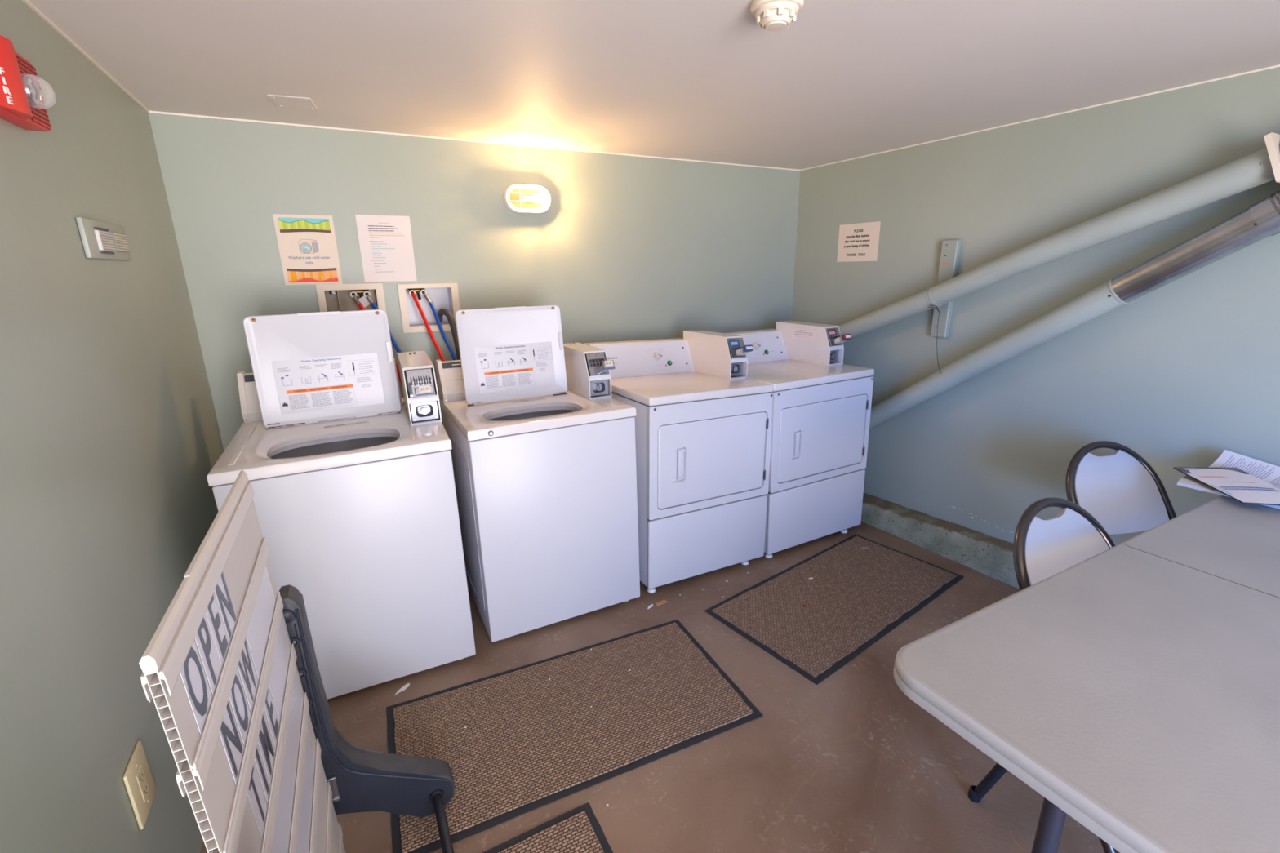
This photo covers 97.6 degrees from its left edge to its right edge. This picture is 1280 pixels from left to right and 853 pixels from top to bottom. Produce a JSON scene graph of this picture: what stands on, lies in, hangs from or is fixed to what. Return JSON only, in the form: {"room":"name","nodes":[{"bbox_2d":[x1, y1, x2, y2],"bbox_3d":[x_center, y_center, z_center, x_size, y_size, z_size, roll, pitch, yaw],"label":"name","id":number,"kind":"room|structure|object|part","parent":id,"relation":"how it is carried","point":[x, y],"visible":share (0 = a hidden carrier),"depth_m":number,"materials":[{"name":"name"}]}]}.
{"room":"laundry","nodes":[
{"label":"laundry","id":0,"kind":"room"},
{"bbox_2d":[0,0,223,852],"bbox_3d":[-0.736,0.385,0.275,0.140,2.053,5.130,-9,18,-27],"label":"wall","id":1,"kind":"structure","parent":0,"point":[110,437],"depth_m":1.20,"materials":[{"name":"green paint"}]},
{"bbox_2d":[0,35,56,131],"bbox_3d":[-1.176,-0.650,1.054,0.076,0.128,0.280,-9,18,-27],"label":"fire alarm","id":2,"kind":"object","parent":1,"relation":"attached to","point":[22,104],"visible":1,"depth_m":1.05,"materials":[{"name":"red plastic"}]},
{"bbox_2d":[16,55,51,129],"bbox_3d":[-1.222,-0.671,1.131,0.004,0.116,0.088,-9,18,-27],"label":"grille","id":3,"kind":"object","parent":2,"relation":"attached to","point":[40,120],"depth_m":1.12,"materials":[{"name":"red plastic"}]},
{"bbox_2d":[22,0,149,112],"bbox_3d":[-0.684,-0.610,0.029,0.006,0.006,4.844,-9,18,-27],"label":"trim","id":4,"kind":"structure","parent":1,"relation":"attached to","point":[29,4],"depth_m":1.50,"materials":[{"name":"beige"}]},
{"bbox_2d":[75,217,132,260],"bbox_3d":[-1.401,-0.489,1.478,0.020,0.094,0.330,-9,18,-27],"label":"plate","id":5,"kind":"object","parent":1,"relation":"attached to","point":[100,240],"visible":1,"depth_m":1.42,"materials":[{"name":"grey plastic"}]},
{"bbox_2d":[93,226,116,254],"bbox_3d":[-1.373,-0.476,1.441,0.010,0.063,0.105,-9,18,-27],"label":"grille","id":6,"kind":"object","parent":5,"relation":"attached to","point":[104,240],"depth_m":1.43,"materials":[{"name":"grey plastic"}]},
{"bbox_2d":[123,741,155,829],"bbox_3d":[-1.063,0.762,1.194,0.009,0.140,0.105,-9,18,-27],"label":"wall outlet","id":7,"kind":"object","parent":1,"relation":"attached to","point":[137,777],"visible":1,"depth_m":1.18,"materials":[{"name":"beige plastic"}]},
{"bbox_2d":[136,764,149,801],"bbox_3d":[-1.060,0.762,1.196,0.003,0.068,0.034,-9,18,-27],"label":"receptacle","id":8,"kind":"object","parent":7,"relation":"attached to","point":[142,779],"depth_m":1.19,"materials":[{"name":"beige plastic"}]},
{"bbox_2d":[148,113,799,450],"bbox_3d":[-0.419,-0.425,3.143,3.238,2.053,0.100,-9,18,-27],"label":"wall","id":9,"kind":"structure","parent":0,"point":[626,248],"depth_m":2.75,"materials":[{"name":"green paint"}]},
{"bbox_2d":[272,213,342,284],"bbox_3d":[-1.433,-0.762,2.426,0.220,0.288,0.002,-9,18,-27],"label":"poster","id":10,"kind":"object","parent":9,"relation":"attached to","point":[307,243],"visible":1,"depth_m":2.42,"materials":[{"name":"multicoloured paper"}]},
{"bbox_2d":[315,283,386,311],"bbox_3d":[-1.326,-0.542,2.593,0.269,0.229,0.100,-9,18,-27],"label":"outlet box","id":11,"kind":"object","parent":9,"relation":"attached to","point":[331,297],"visible":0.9,"depth_m":2.58,"materials":[{"name":"beige plastic"}]},
{"bbox_2d":[352,294,403,394],"bbox_3d":[-1.198,-0.272,2.613,0.218,0.666,0.026,3,16,12],"label":"hose","id":12,"kind":"object","parent":11,"relation":"attached to","point":[359,304],"visible":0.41,"depth_m":2.55,"materials":[{"name":"red rubber"}]},
{"bbox_2d":[365,294,401,352],"bbox_3d":[-1.154,-0.253,2.635,0.213,0.716,0.029,4,16,18],"label":"hose","id":13,"kind":"object","parent":11,"relation":"attached to","point":[372,304],"visible":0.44,"depth_m":2.58,"materials":[{"name":"blue rubber"}]},
{"bbox_2d":[355,214,417,281],"bbox_3d":[-1.157,-0.813,2.566,0.224,0.288,0.002,-9,18,-27],"label":"notice","id":14,"kind":"object","parent":9,"relation":"attached to","point":[385,242],"visible":1,"depth_m":2.56,"materials":[{"name":"white paper"}]},
{"bbox_2d":[397,283,459,333],"bbox_3d":[-1.032,-0.584,2.745,0.272,0.226,0.100,-9,18,-27],"label":"outlet box","id":15,"kind":"object","parent":9,"relation":"attached to","point":[442,295],"visible":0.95,"depth_m":2.75,"materials":[{"name":"beige plastic"}]},
{"bbox_3d":[-1.064,-0.630,2.696,0.014,0.039,0.037,-12,19,-36],"label":"valve lever","id":16,"kind":"part","parent":15,"relation":"part of","materials":[{"name":"black plastic"}]},
{"bbox_2d":[411,292,444,361],"bbox_3d":[-0.991,-0.325,2.691,0.215,0.618,0.024,9,18,30],"label":"hose","id":17,"kind":"object","parent":15,"relation":"hanging from","point":[416,301],"visible":0.62,"depth_m":2.65,"materials":[{"name":"red rubber"}]},
{"bbox_2d":[422,292,457,359],"bbox_3d":[-0.948,-0.333,2.722,0.205,0.617,0.026,9,19,32],"label":"hose","id":18,"kind":"object","parent":15,"relation":"hanging from","point":[454,357],"visible":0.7,"depth_m":2.68,"materials":[{"name":"blue rubber"}]},
{"bbox_2d":[437,308,460,359],"bbox_3d":[-0.937,-0.171,2.840,0.178,0.840,0.038,12,20,39],"label":"hose","id":19,"kind":"object","parent":15,"relation":"hanging from","point":[441,312],"visible":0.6,"depth_m":2.72,"materials":[{"name":"grey rubber"}]},
{"bbox_2d":[148,111,800,171],"bbox_3d":[-0.408,-1.398,2.821,3.238,0.007,0.006,-9,18,-27],"label":"trim","id":20,"kind":"structure","parent":9,"relation":"attached to","point":[150,112],"depth_m":2.55,"materials":[{"name":"beige"}]},
{"bbox_2d":[502,183,551,213],"bbox_3d":[-0.548,-1.124,2.764,0.234,0.133,0.095,-9,18,-27],"label":"light","id":21,"kind":"object","parent":9,"relation":"attached to","point":[519,198],"visible":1,"depth_m":2.77,"materials":[{"name":"white glass"}]},
{"bbox_3d":[-0.532,-1.127,2.773,0.098,0.043,0.043,-9,18,-27],"label":"bulb","id":22,"kind":"part","parent":21,"relation":"part of","materials":[{"name":"white plastic"}]},
{"bbox_2d":[27,0,1279,169],"bbox_3d":[0.738,-0.886,0.748,3.518,0.100,5.130,-9,18,-27],"label":"ceiling","id":23,"kind":"structure","parent":0,"point":[700,80],"depth_m":1.67,"materials":[{"name":"paint"}]},
{"bbox_2d":[266,94,317,109],"bbox_3d":[-1.238,-1.157,2.002,0.132,0.006,0.150,-6,17,-19],"label":"cover plate","id":24,"kind":"object","parent":23,"relation":"attached to","point":[286,101],"visible":1,"depth_m":1.99,"materials":[{"name":"paint"}]},
{"bbox_2d":[750,0,804,31],"bbox_3d":[0.318,-0.958,1.307,0.120,0.052,0.120,-9,18,-27],"label":"smoke detector","id":25,"kind":"object","parent":23,"relation":"attached to","point":[770,15],"visible":1,"depth_m":1.28,"materials":[{"name":"beige plastic"}]},
{"bbox_2d":[200,521,1119,852],"bbox_3d":[0.766,1.186,1.331,3.518,0.100,5.130,-9,18,-27],"label":"floor","id":26,"kind":"structure","parent":0,"point":[846,762],"depth_m":1.73,"materials":[{"name":"brown paint"}]},
{"bbox_2d":[206,309,475,699],"bbox_3d":[-1.099,0.241,2.152,0.695,1.330,0.727,-8,17,-24],"label":"washing machine","id":27,"kind":"object","parent":26,"relation":"on","point":[352,478],"visible":0.98,"depth_m":1.98,"materials":[{"name":"white metal"}]},
{"bbox_3d":[-1.266,-0.143,2.228,0.526,0.158,0.082,-9,19,-24],"label":"control panel","id":28,"kind":"part","parent":27,"relation":"part of","materials":[{"name":"grey plastic"}]},
{"bbox_3d":[-1.169,-0.220,2.094,0.469,0.408,0.055,-8,17,-24],"label":"lid","id":29,"kind":"part","parent":27,"relation":"part of","materials":[{"name":"white metal"}]},
{"bbox_3d":[-1.102,0.014,2.073,0.683,0.040,0.700,-9,19,-24],"label":"panel","id":30,"kind":"part","parent":27,"relation":"part of","materials":[{"name":"white metal"}]},
{"bbox_2d":[268,432,399,457],"bbox_3d":[-1.087,0.278,2.104,0.536,0.501,0.536,-9,19,-24],"label":"tub","id":31,"kind":"object","parent":27,"relation":"in","point":[330,442],"depth_m":2.09,"materials":[{"name":"white plastic"}]},
{"bbox_2d":[270,436,399,458],"bbox_3d":[-1.087,0.280,2.105,0.528,0.457,0.528,-9,19,-24],"label":"basket","id":32,"kind":"object","parent":27,"relation":"on","point":[345,443],"depth_m":2.18,"materials":[{"name":"grey metal"}]},
{"bbox_3d":[-0.796,-0.138,2.037,0.086,0.049,0.033,-9,19,-24],"label":"slide handle","id":33,"kind":"part","parent":27,"relation":"part of","materials":[{"name":"silver metal"}]},
{"bbox_2d":[395,683,409,695],"bbox_3d":[-0.864,0.956,2.039,0.018,0.001,0.070,6,17,24],"label":"paper scrap","id":34,"kind":"object","parent":26,"relation":"on","point":[404,687],"visible":1,"depth_m":2.04,"materials":[{"name":"white paper"}]},
{"bbox_2d":[435,305,639,642],"bbox_3d":[-0.472,0.138,2.538,0.698,1.339,0.735,-9,17,-26],"label":"washing machine","id":35,"kind":"object","parent":26,"relation":"on","point":[544,460],"visible":0.99,"depth_m":2.34,"materials":[{"name":"white metal"}]},
{"bbox_3d":[-0.650,-0.238,2.636,0.540,0.158,0.082,-9,17,-26],"label":"control panel","id":36,"kind":"part","parent":35,"relation":"part of","materials":[{"name":"grey plastic"}]},
{"bbox_3d":[-0.559,-0.324,2.491,0.462,0.403,0.060,-9,17,-26],"label":"lid","id":37,"kind":"part","parent":35,"relation":"part of","materials":[{"name":"white metal"}]},
{"bbox_2d":[484,406,580,420],"bbox_3d":[-0.477,0.176,2.489,0.536,0.501,0.536,-9,17,-26],"label":"tub","id":38,"kind":"object","parent":35,"relation":"in","point":[510,413],"depth_m":2.51,"materials":[{"name":"white plastic"}]},
{"bbox_2d":[488,409,577,421],"bbox_3d":[-0.477,0.178,2.490,0.528,0.457,0.528,-9,17,-26],"label":"basket","id":39,"kind":"object","parent":35,"relation":"on","point":[525,414],"depth_m":2.61,"materials":[{"name":"grey metal"}]},
{"bbox_3d":[-0.480,-0.091,2.478,0.683,0.040,0.700,-9,17,-26],"label":"panel","id":40,"kind":"part","parent":35,"relation":"part of","materials":[{"name":"white metal"}]},
{"bbox_3d":[-0.155,-0.258,2.463,0.074,0.065,0.064,-9,17,-26],"label":"slide handle","id":41,"kind":"part","parent":35,"relation":"part of","materials":[{"name":"silver metal"}]},
{"bbox_2d":[482,802,613,852],"bbox_3d":[-0.403,1.200,1.138,0.902,0.008,0.602,-9,18,-27],"label":"floor mat","id":42,"kind":"object","parent":26,"relation":"on","point":[577,830],"visible":1,"depth_m":1.49,"materials":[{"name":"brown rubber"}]},
{"bbox_2d":[386,619,763,852],"bbox_3d":[-0.234,0.976,1.924,1.156,0.008,0.603,-8,17,-24],"label":"floor mat","id":43,"kind":"object","parent":26,"relation":"on","point":[674,696],"visible":0.87,"depth_m":1.87,"materials":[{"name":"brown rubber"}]},
{"bbox_2d":[279,584,454,852],"bbox_3d":[-0.507,0.804,1.127,0.326,0.756,0.795,-9,18,-27],"label":"sign base","id":44,"kind":"object","parent":43,"relation":"on","point":[361,780],"visible":0.7,"depth_m":1.44,"materials":[{"name":"black plastic"}]},
{"bbox_2d":[138,470,345,852],"bbox_3d":[-0.633,0.673,1.007,0.056,1.065,0.630,-8,17,-25],"label":"board","id":45,"kind":"object","parent":44,"relation":"attached to","point":[234,544],"visible":0.77,"depth_m":0.79,"materials":[{"name":"beige plastic"}]},
{"bbox_2d":[180,640,213,735],"bbox_3d":[-0.542,0.310,0.683,0.004,0.115,0.066,-10,18,-26],"label":"card","id":46,"kind":"object","parent":45,"relation":"attached to","point":[192,673],"visible":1,"depth_m":0.68,"materials":[{"name":"white plastic"}]},
{"bbox_2d":[195,613,222,696],"bbox_3d":[-0.572,0.294,0.742,0.003,0.115,0.058,-10,18,-26],"label":"card","id":47,"kind":"object","parent":45,"relation":"attached to","point":[203,637],"visible":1,"depth_m":0.74,"materials":[{"name":"white"}]},
{"bbox_2d":[205,592,230,667],"bbox_3d":[-0.599,0.280,0.793,0.004,0.115,0.056,-10,18,-26],"label":"card","id":48,"kind":"object","parent":45,"relation":"attached to","point":[213,615],"visible":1,"depth_m":0.79,"materials":[{"name":"white"}]},
{"bbox_2d":[214,571,237,643],"bbox_3d":[-0.628,0.265,0.848,0.005,0.115,0.062,-9,18,-24],"label":"card","id":49,"kind":"object","parent":45,"relation":"attached to","point":[221,591],"visible":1,"depth_m":0.85,"materials":[{"name":"white"}]},
{"bbox_2d":[219,700,244,785],"bbox_3d":[-0.560,0.423,0.766,0.005,0.115,0.064,-8,17,-25],"label":"card","id":50,"kind":"object","parent":45,"relation":"attached to","point":[228,732],"visible":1,"depth_m":0.77,"materials":[{"name":"white plastic"}]},
{"bbox_2d":[229,669,251,746],"bbox_3d":[-0.592,0.407,0.828,0.005,0.115,0.064,-8,17,-25],"label":"card","id":51,"kind":"object","parent":45,"relation":"attached to","point":[239,704],"visible":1,"depth_m":0.83,"materials":[{"name":"white plastic"}]},
{"bbox_2d":[237,639,258,714],"bbox_3d":[-0.626,0.389,0.894,0.005,0.115,0.076,-8,17,-25],"label":"card","id":52,"kind":"object","parent":45,"relation":"attached to","point":[246,668],"visible":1,"depth_m":0.89,"materials":[{"name":"white plastic"}]},
{"bbox_2d":[247,764,267,840],"bbox_3d":[-0.565,0.544,0.826,0.005,0.115,0.058,-8,17,-25],"label":"card","id":53,"kind":"object","parent":45,"relation":"attached to","point":[255,796],"visible":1,"depth_m":0.83,"materials":[{"name":"white plastic"}]},
{"bbox_2d":[245,565,275,680],"bbox_3d":[-0.705,0.347,1.045,0.005,0.115,0.260,-8,17,-25],"label":"card","id":54,"kind":"object","parent":45,"relation":"attached to","point":[260,626],"visible":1,"depth_m":1.03,"materials":[{"name":"white"}]},
{"bbox_2d":[254,745,270,803],"bbox_3d":[-0.589,0.531,0.871,0.005,0.115,0.030,-8,17,-25],"label":"card","id":55,"kind":"object","parent":45,"relation":"attached to","point":[258,760],"visible":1,"depth_m":0.87,"materials":[{"name":"white plastic"}]},
{"bbox_2d":[257,711,275,784],"bbox_3d":[-0.615,0.518,0.920,0.005,0.115,0.072,-8,17,-25],"label":"card","id":56,"kind":"object","parent":45,"relation":"attached to","point":[266,746],"visible":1,"depth_m":0.92,"materials":[{"name":"white plastic"}]},
{"bbox_2d":[264,686,279,748],"bbox_3d":[-0.647,0.501,0.983,0.005,0.115,0.058,-8,17,-25],"label":"card","id":57,"kind":"object","parent":45,"relation":"attached to","point":[269,708],"visible":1,"depth_m":0.98,"materials":[{"name":"white plastic"}]},
{"bbox_2d":[268,617,290,723],"bbox_3d":[-0.715,0.465,1.113,0.005,0.115,0.230,-8,17,-25],"label":"card","id":58,"kind":"object","parent":45,"relation":"attached to","point":[277,680],"visible":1,"depth_m":1.10,"materials":[{"name":"white"}]},
{"bbox_2d":[271,669,303,852],"bbox_3d":[-0.653,0.621,1.042,0.005,0.115,0.480,-8,17,-25],"label":"slat","id":59,"kind":"object","parent":45,"relation":"attached to","point":[281,840],"visible":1,"depth_m":1.02,"materials":[{"name":"white plastic"}]},
{"bbox_2d":[296,728,315,852],"bbox_3d":[-0.656,0.743,1.097,0.005,0.115,0.360,-8,17,-25],"label":"slat","id":60,"kind":"object","parent":45,"relation":"attached to","point":[306,804],"visible":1,"depth_m":1.12,"materials":[{"name":"white plastic"}]},
{"bbox_2d":[654,600,667,606],"bbox_3d":[0.096,0.799,2.541,0.056,0.007,0.018,-9,18,-27],"label":"wood shim","id":61,"kind":"object","parent":26,"relation":"on","point":[658,603],"visible":1,"depth_m":2.54,"materials":[{"name":"brown wood"}]},
{"bbox_2d":[583,329,773,593],"bbox_3d":[0.175,0.112,2.892,0.686,1.150,0.707,-8,16,-28],"label":"dryer","id":62,"kind":"object","parent":26,"relation":"on","point":[703,431],"visible":0.91,"depth_m":2.63,"materials":[{"name":"white metal"}]},
{"bbox_3d":[0.018,-0.352,2.934,0.556,0.158,0.079,-8,16,-28],"label":"control panel","id":63,"kind":"part","parent":62,"relation":"part of","materials":[{"name":"white metal"}]},
{"bbox_3d":[0.183,0.170,2.509,0.040,0.142,0.015,-8,16,-28],"label":"door handle","id":64,"kind":"part","parent":62,"relation":"part of","materials":[{"name":"white plastic"}]},
{"bbox_3d":[0.174,-0.218,2.811,0.686,0.037,0.702,-8,16,-28],"label":"panel","id":65,"kind":"part","parent":62,"relation":"part of","materials":[{"name":"white metal"}]},
{"bbox_3d":[0.336,0.545,2.697,0.682,0.335,0.022,-8,16,-28],"label":"toe panel","id":66,"kind":"part","parent":62,"relation":"part of","materials":[{"name":"white metal"}]},
{"bbox_3d":[0.335,0.125,2.591,0.682,0.514,0.022,-8,16,-28],"label":"panel","id":67,"kind":"part","parent":62,"relation":"part of","materials":[{"name":"white metal"}]},
{"bbox_3d":[0.341,0.149,2.597,0.602,0.383,0.016,-8,16,-28],"label":"door","id":68,"kind":"part","parent":62,"relation":"part of","materials":[{"name":"white metal"}]},
{"bbox_3d":[0.506,-0.372,2.757,0.073,0.063,0.088,-8,16,-28],"label":"slide handle","id":69,"kind":"part","parent":62,"relation":"part of","materials":[{"name":"grey plastic"}]},
{"bbox_2d":[724,320,874,558],"bbox_3d":[0.782,0.016,3.194,0.686,1.150,0.707,-10,18,-27],"label":"dryer","id":70,"kind":"object","parent":26,"relation":"on","point":[821,404],"visible":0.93,"depth_m":2.94,"materials":[{"name":"white metal"}]},
{"bbox_3d":[0.608,-0.444,3.224,0.547,0.158,0.079,-10,18,-27],"label":"control panel","id":71,"kind":"part","parent":70,"relation":"part of","materials":[{"name":"white metal"}]},
{"bbox_3d":[0.790,0.090,2.815,0.035,0.129,0.015,-10,18,-27],"label":"door handle","id":72,"kind":"part","parent":70,"relation":"part of","materials":[{"name":"white plastic"}]},
{"bbox_3d":[0.771,-0.312,3.104,0.686,0.037,0.702,-10,18,-27],"label":"panel","id":73,"kind":"part","parent":70,"relation":"part of","materials":[{"name":"white metal"}]},
{"bbox_3d":[0.952,0.449,3.009,0.682,0.335,0.022,-10,18,-27],"label":"toe panel","id":74,"kind":"part","parent":70,"relation":"part of","materials":[{"name":"white metal"}]},
{"bbox_3d":[0.940,0.032,2.892,0.682,0.514,0.022,-10,18,-27],"label":"panel","id":75,"kind":"part","parent":70,"relation":"part of","materials":[{"name":"white metal"}]},
{"bbox_3d":[0.946,0.056,2.898,0.602,0.383,0.016,-10,18,-27],"label":"door","id":76,"kind":"part","parent":70,"relation":"part of","materials":[{"name":"white metal"}]},
{"bbox_3d":[1.091,-0.472,3.041,0.073,0.063,0.088,-10,18,-27],"label":"slide handle","id":77,"kind":"part","parent":70,"relation":"part of","materials":[{"name":"grey plastic"}]},
{"bbox_2d":[704,533,964,684],"bbox_3d":[0.929,0.770,2.600,1.178,0.008,0.587,-12,19,-36],"label":"floor mat","id":78,"kind":"object","parent":26,"relation":"on","point":[855,596],"visible":1,"depth_m":2.51,"materials":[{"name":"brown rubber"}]},
{"bbox_2d":[968,497,1118,852],"bbox_3d":[1.292,0.680,1.429,0.625,0.823,0.666,-7,17,-22],"label":"folding chair","id":79,"kind":"object","parent":26,"relation":"on","point":[1042,549],"visible":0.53,"depth_m":1.56,"materials":[{"name":"pale grey plastic"},{"name":"dark grey metal"}]},
{"bbox_3d":[1.004,0.863,1.487,0.183,0.439,0.048,11,19,36],"label":"leg","id":80,"kind":"part","parent":79,"relation":"part of","materials":[{"name":"black plastic"}]},
{"bbox_3d":[1.199,0.390,1.566,0.371,0.268,0.172,-7,17,-22],"label":"backrest","id":81,"kind":"part","parent":79,"relation":"part of","materials":[{"name":"grey plastic"}]},
{"bbox_2d":[893,495,1279,852],"bbox_3d":[1.463,0.755,1.280,1.870,0.740,0.760,-9,18,-27],"label":"folding table","id":82,"kind":"object","parent":26,"relation":"on","point":[1134,686],"visible":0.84,"depth_m":1.01,"materials":[{"name":"grey plastic"}]},
{"bbox_3d":[0.802,0.832,1.109,0.048,0.700,0.047,-9,18,-27],"label":"leg","id":83,"kind":"part","parent":82,"relation":"part of","materials":[{"name":"grey"}]},
{"bbox_2d":[1177,475,1279,509],"bbox_3d":[1.987,0.205,1.819,0.275,0.018,0.320,-9,18,-27],"label":"folded newspaper","id":84,"kind":"object","parent":82,"relation":"on","point":[1187,481],"visible":0.34,"depth_m":1.84,"materials":[{"name":"beige paper"}]},
{"bbox_2d":[1173,466,1279,505],"bbox_3d":[1.914,0.185,1.790,0.162,0.031,0.317,2,16,9],"label":"magazine","id":85,"kind":"object","parent":84,"relation":"on","point":[1237,484],"visible":1,"depth_m":1.79,"materials":[{"name":"white paper"}]},
{"bbox_2d":[1208,449,1279,488],"bbox_3d":[2.101,0.168,1.782,0.162,0.081,0.448,-9,18,-27],"label":"newspaper","id":86,"kind":"object","parent":82,"relation":"on","point":[1268,473],"visible":0.51,"depth_m":1.89,"materials":[{"name":"beige paper"}]},
{"bbox_2d":[1065,440,1176,535],"bbox_3d":[1.803,0.536,1.919,0.625,0.823,0.666,-4,16,-11],"label":"folding chair","id":87,"kind":"object","parent":26,"relation":"on","point":[1121,490],"visible":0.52,"depth_m":2.06,"materials":[{"name":"pale grey plastic"},{"name":"dark grey-brown metal"}]},
{"bbox_2d":[791,66,1279,546],"bbox_3d":[2.239,-0.085,1.803,0.140,2.053,5.130,-9,18,-27],"label":"wall","id":88,"kind":"structure","parent":0,"point":[1185,372],"depth_m":2.42,"materials":[{"name":"green paint"}]},
{"bbox_2d":[836,221,880,262],"bbox_3d":[1.261,-1.066,3.248,0.002,0.211,0.291,-9,18,-27],"label":"notice","id":89,"kind":"object","parent":88,"relation":"attached to","point":[859,242],"visible":1,"depth_m":3.24,"materials":[{"name":"beige paper"}]},
{"bbox_2d":[861,493,1019,589],"bbox_3d":[1.862,0.708,2.463,0.147,0.178,3.700,-9,18,-27],"label":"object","id":90,"kind":"structure","parent":88,"relation":"attached to","point":[992,557],"depth_m":2.91,"materials":[{"name":"concrete"}]},
{"bbox_2d":[930,239,961,337],"bbox_3d":[1.529,-0.686,2.806,0.036,0.471,0.082,-9,18,-27],"label":"batten","id":91,"kind":"object","parent":88,"relation":"attached to","point":[950,249],"visible":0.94,"depth_m":2.79,"materials":[{"name":"grey paint"}]},
{"bbox_2d":[800,64,1279,170],"bbox_3d":[2.163,-1.059,1.491,0.006,0.006,4.844,-9,18,-27],"label":"trim","id":92,"kind":"structure","parent":88,"relation":"attached to","point":[1275,66],"depth_m":2.23,"materials":[{"name":"beige"}]},
{"bbox_2d":[838,132,1279,338],"bbox_3d":[1.556,-0.642,2.556,0.451,1.236,2.542,-12,19,-35],"label":"vent duct","id":93,"kind":"object","parent":88,"relation":"attached to","point":[1261,166],"visible":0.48,"depth_m":2.12,"materials":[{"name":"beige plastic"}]},
{"bbox_2d":[928,304,942,373],"bbox_3d":[1.446,-0.429,2.754,0.013,0.326,0.118,-9,18,-27],"label":"hanging wire","id":94,"kind":"object","parent":93,"relation":"hanging from","point":[930,304],"visible":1,"depth_m":2.74,"materials":[{"name":"brown"}]},
{"bbox_2d":[869,191,1279,429],"bbox_3d":[1.421,-0.245,2.585,0.491,1.783,2.477,-9,18,-27],"label":"vent duct","id":95,"kind":"object","parent":88,"relation":"attached to","point":[1260,221],"visible":0.76,"depth_m":2.13,"materials":[{"name":"sage green painted metal"},{"name":"galvanised steel"}]}
]}

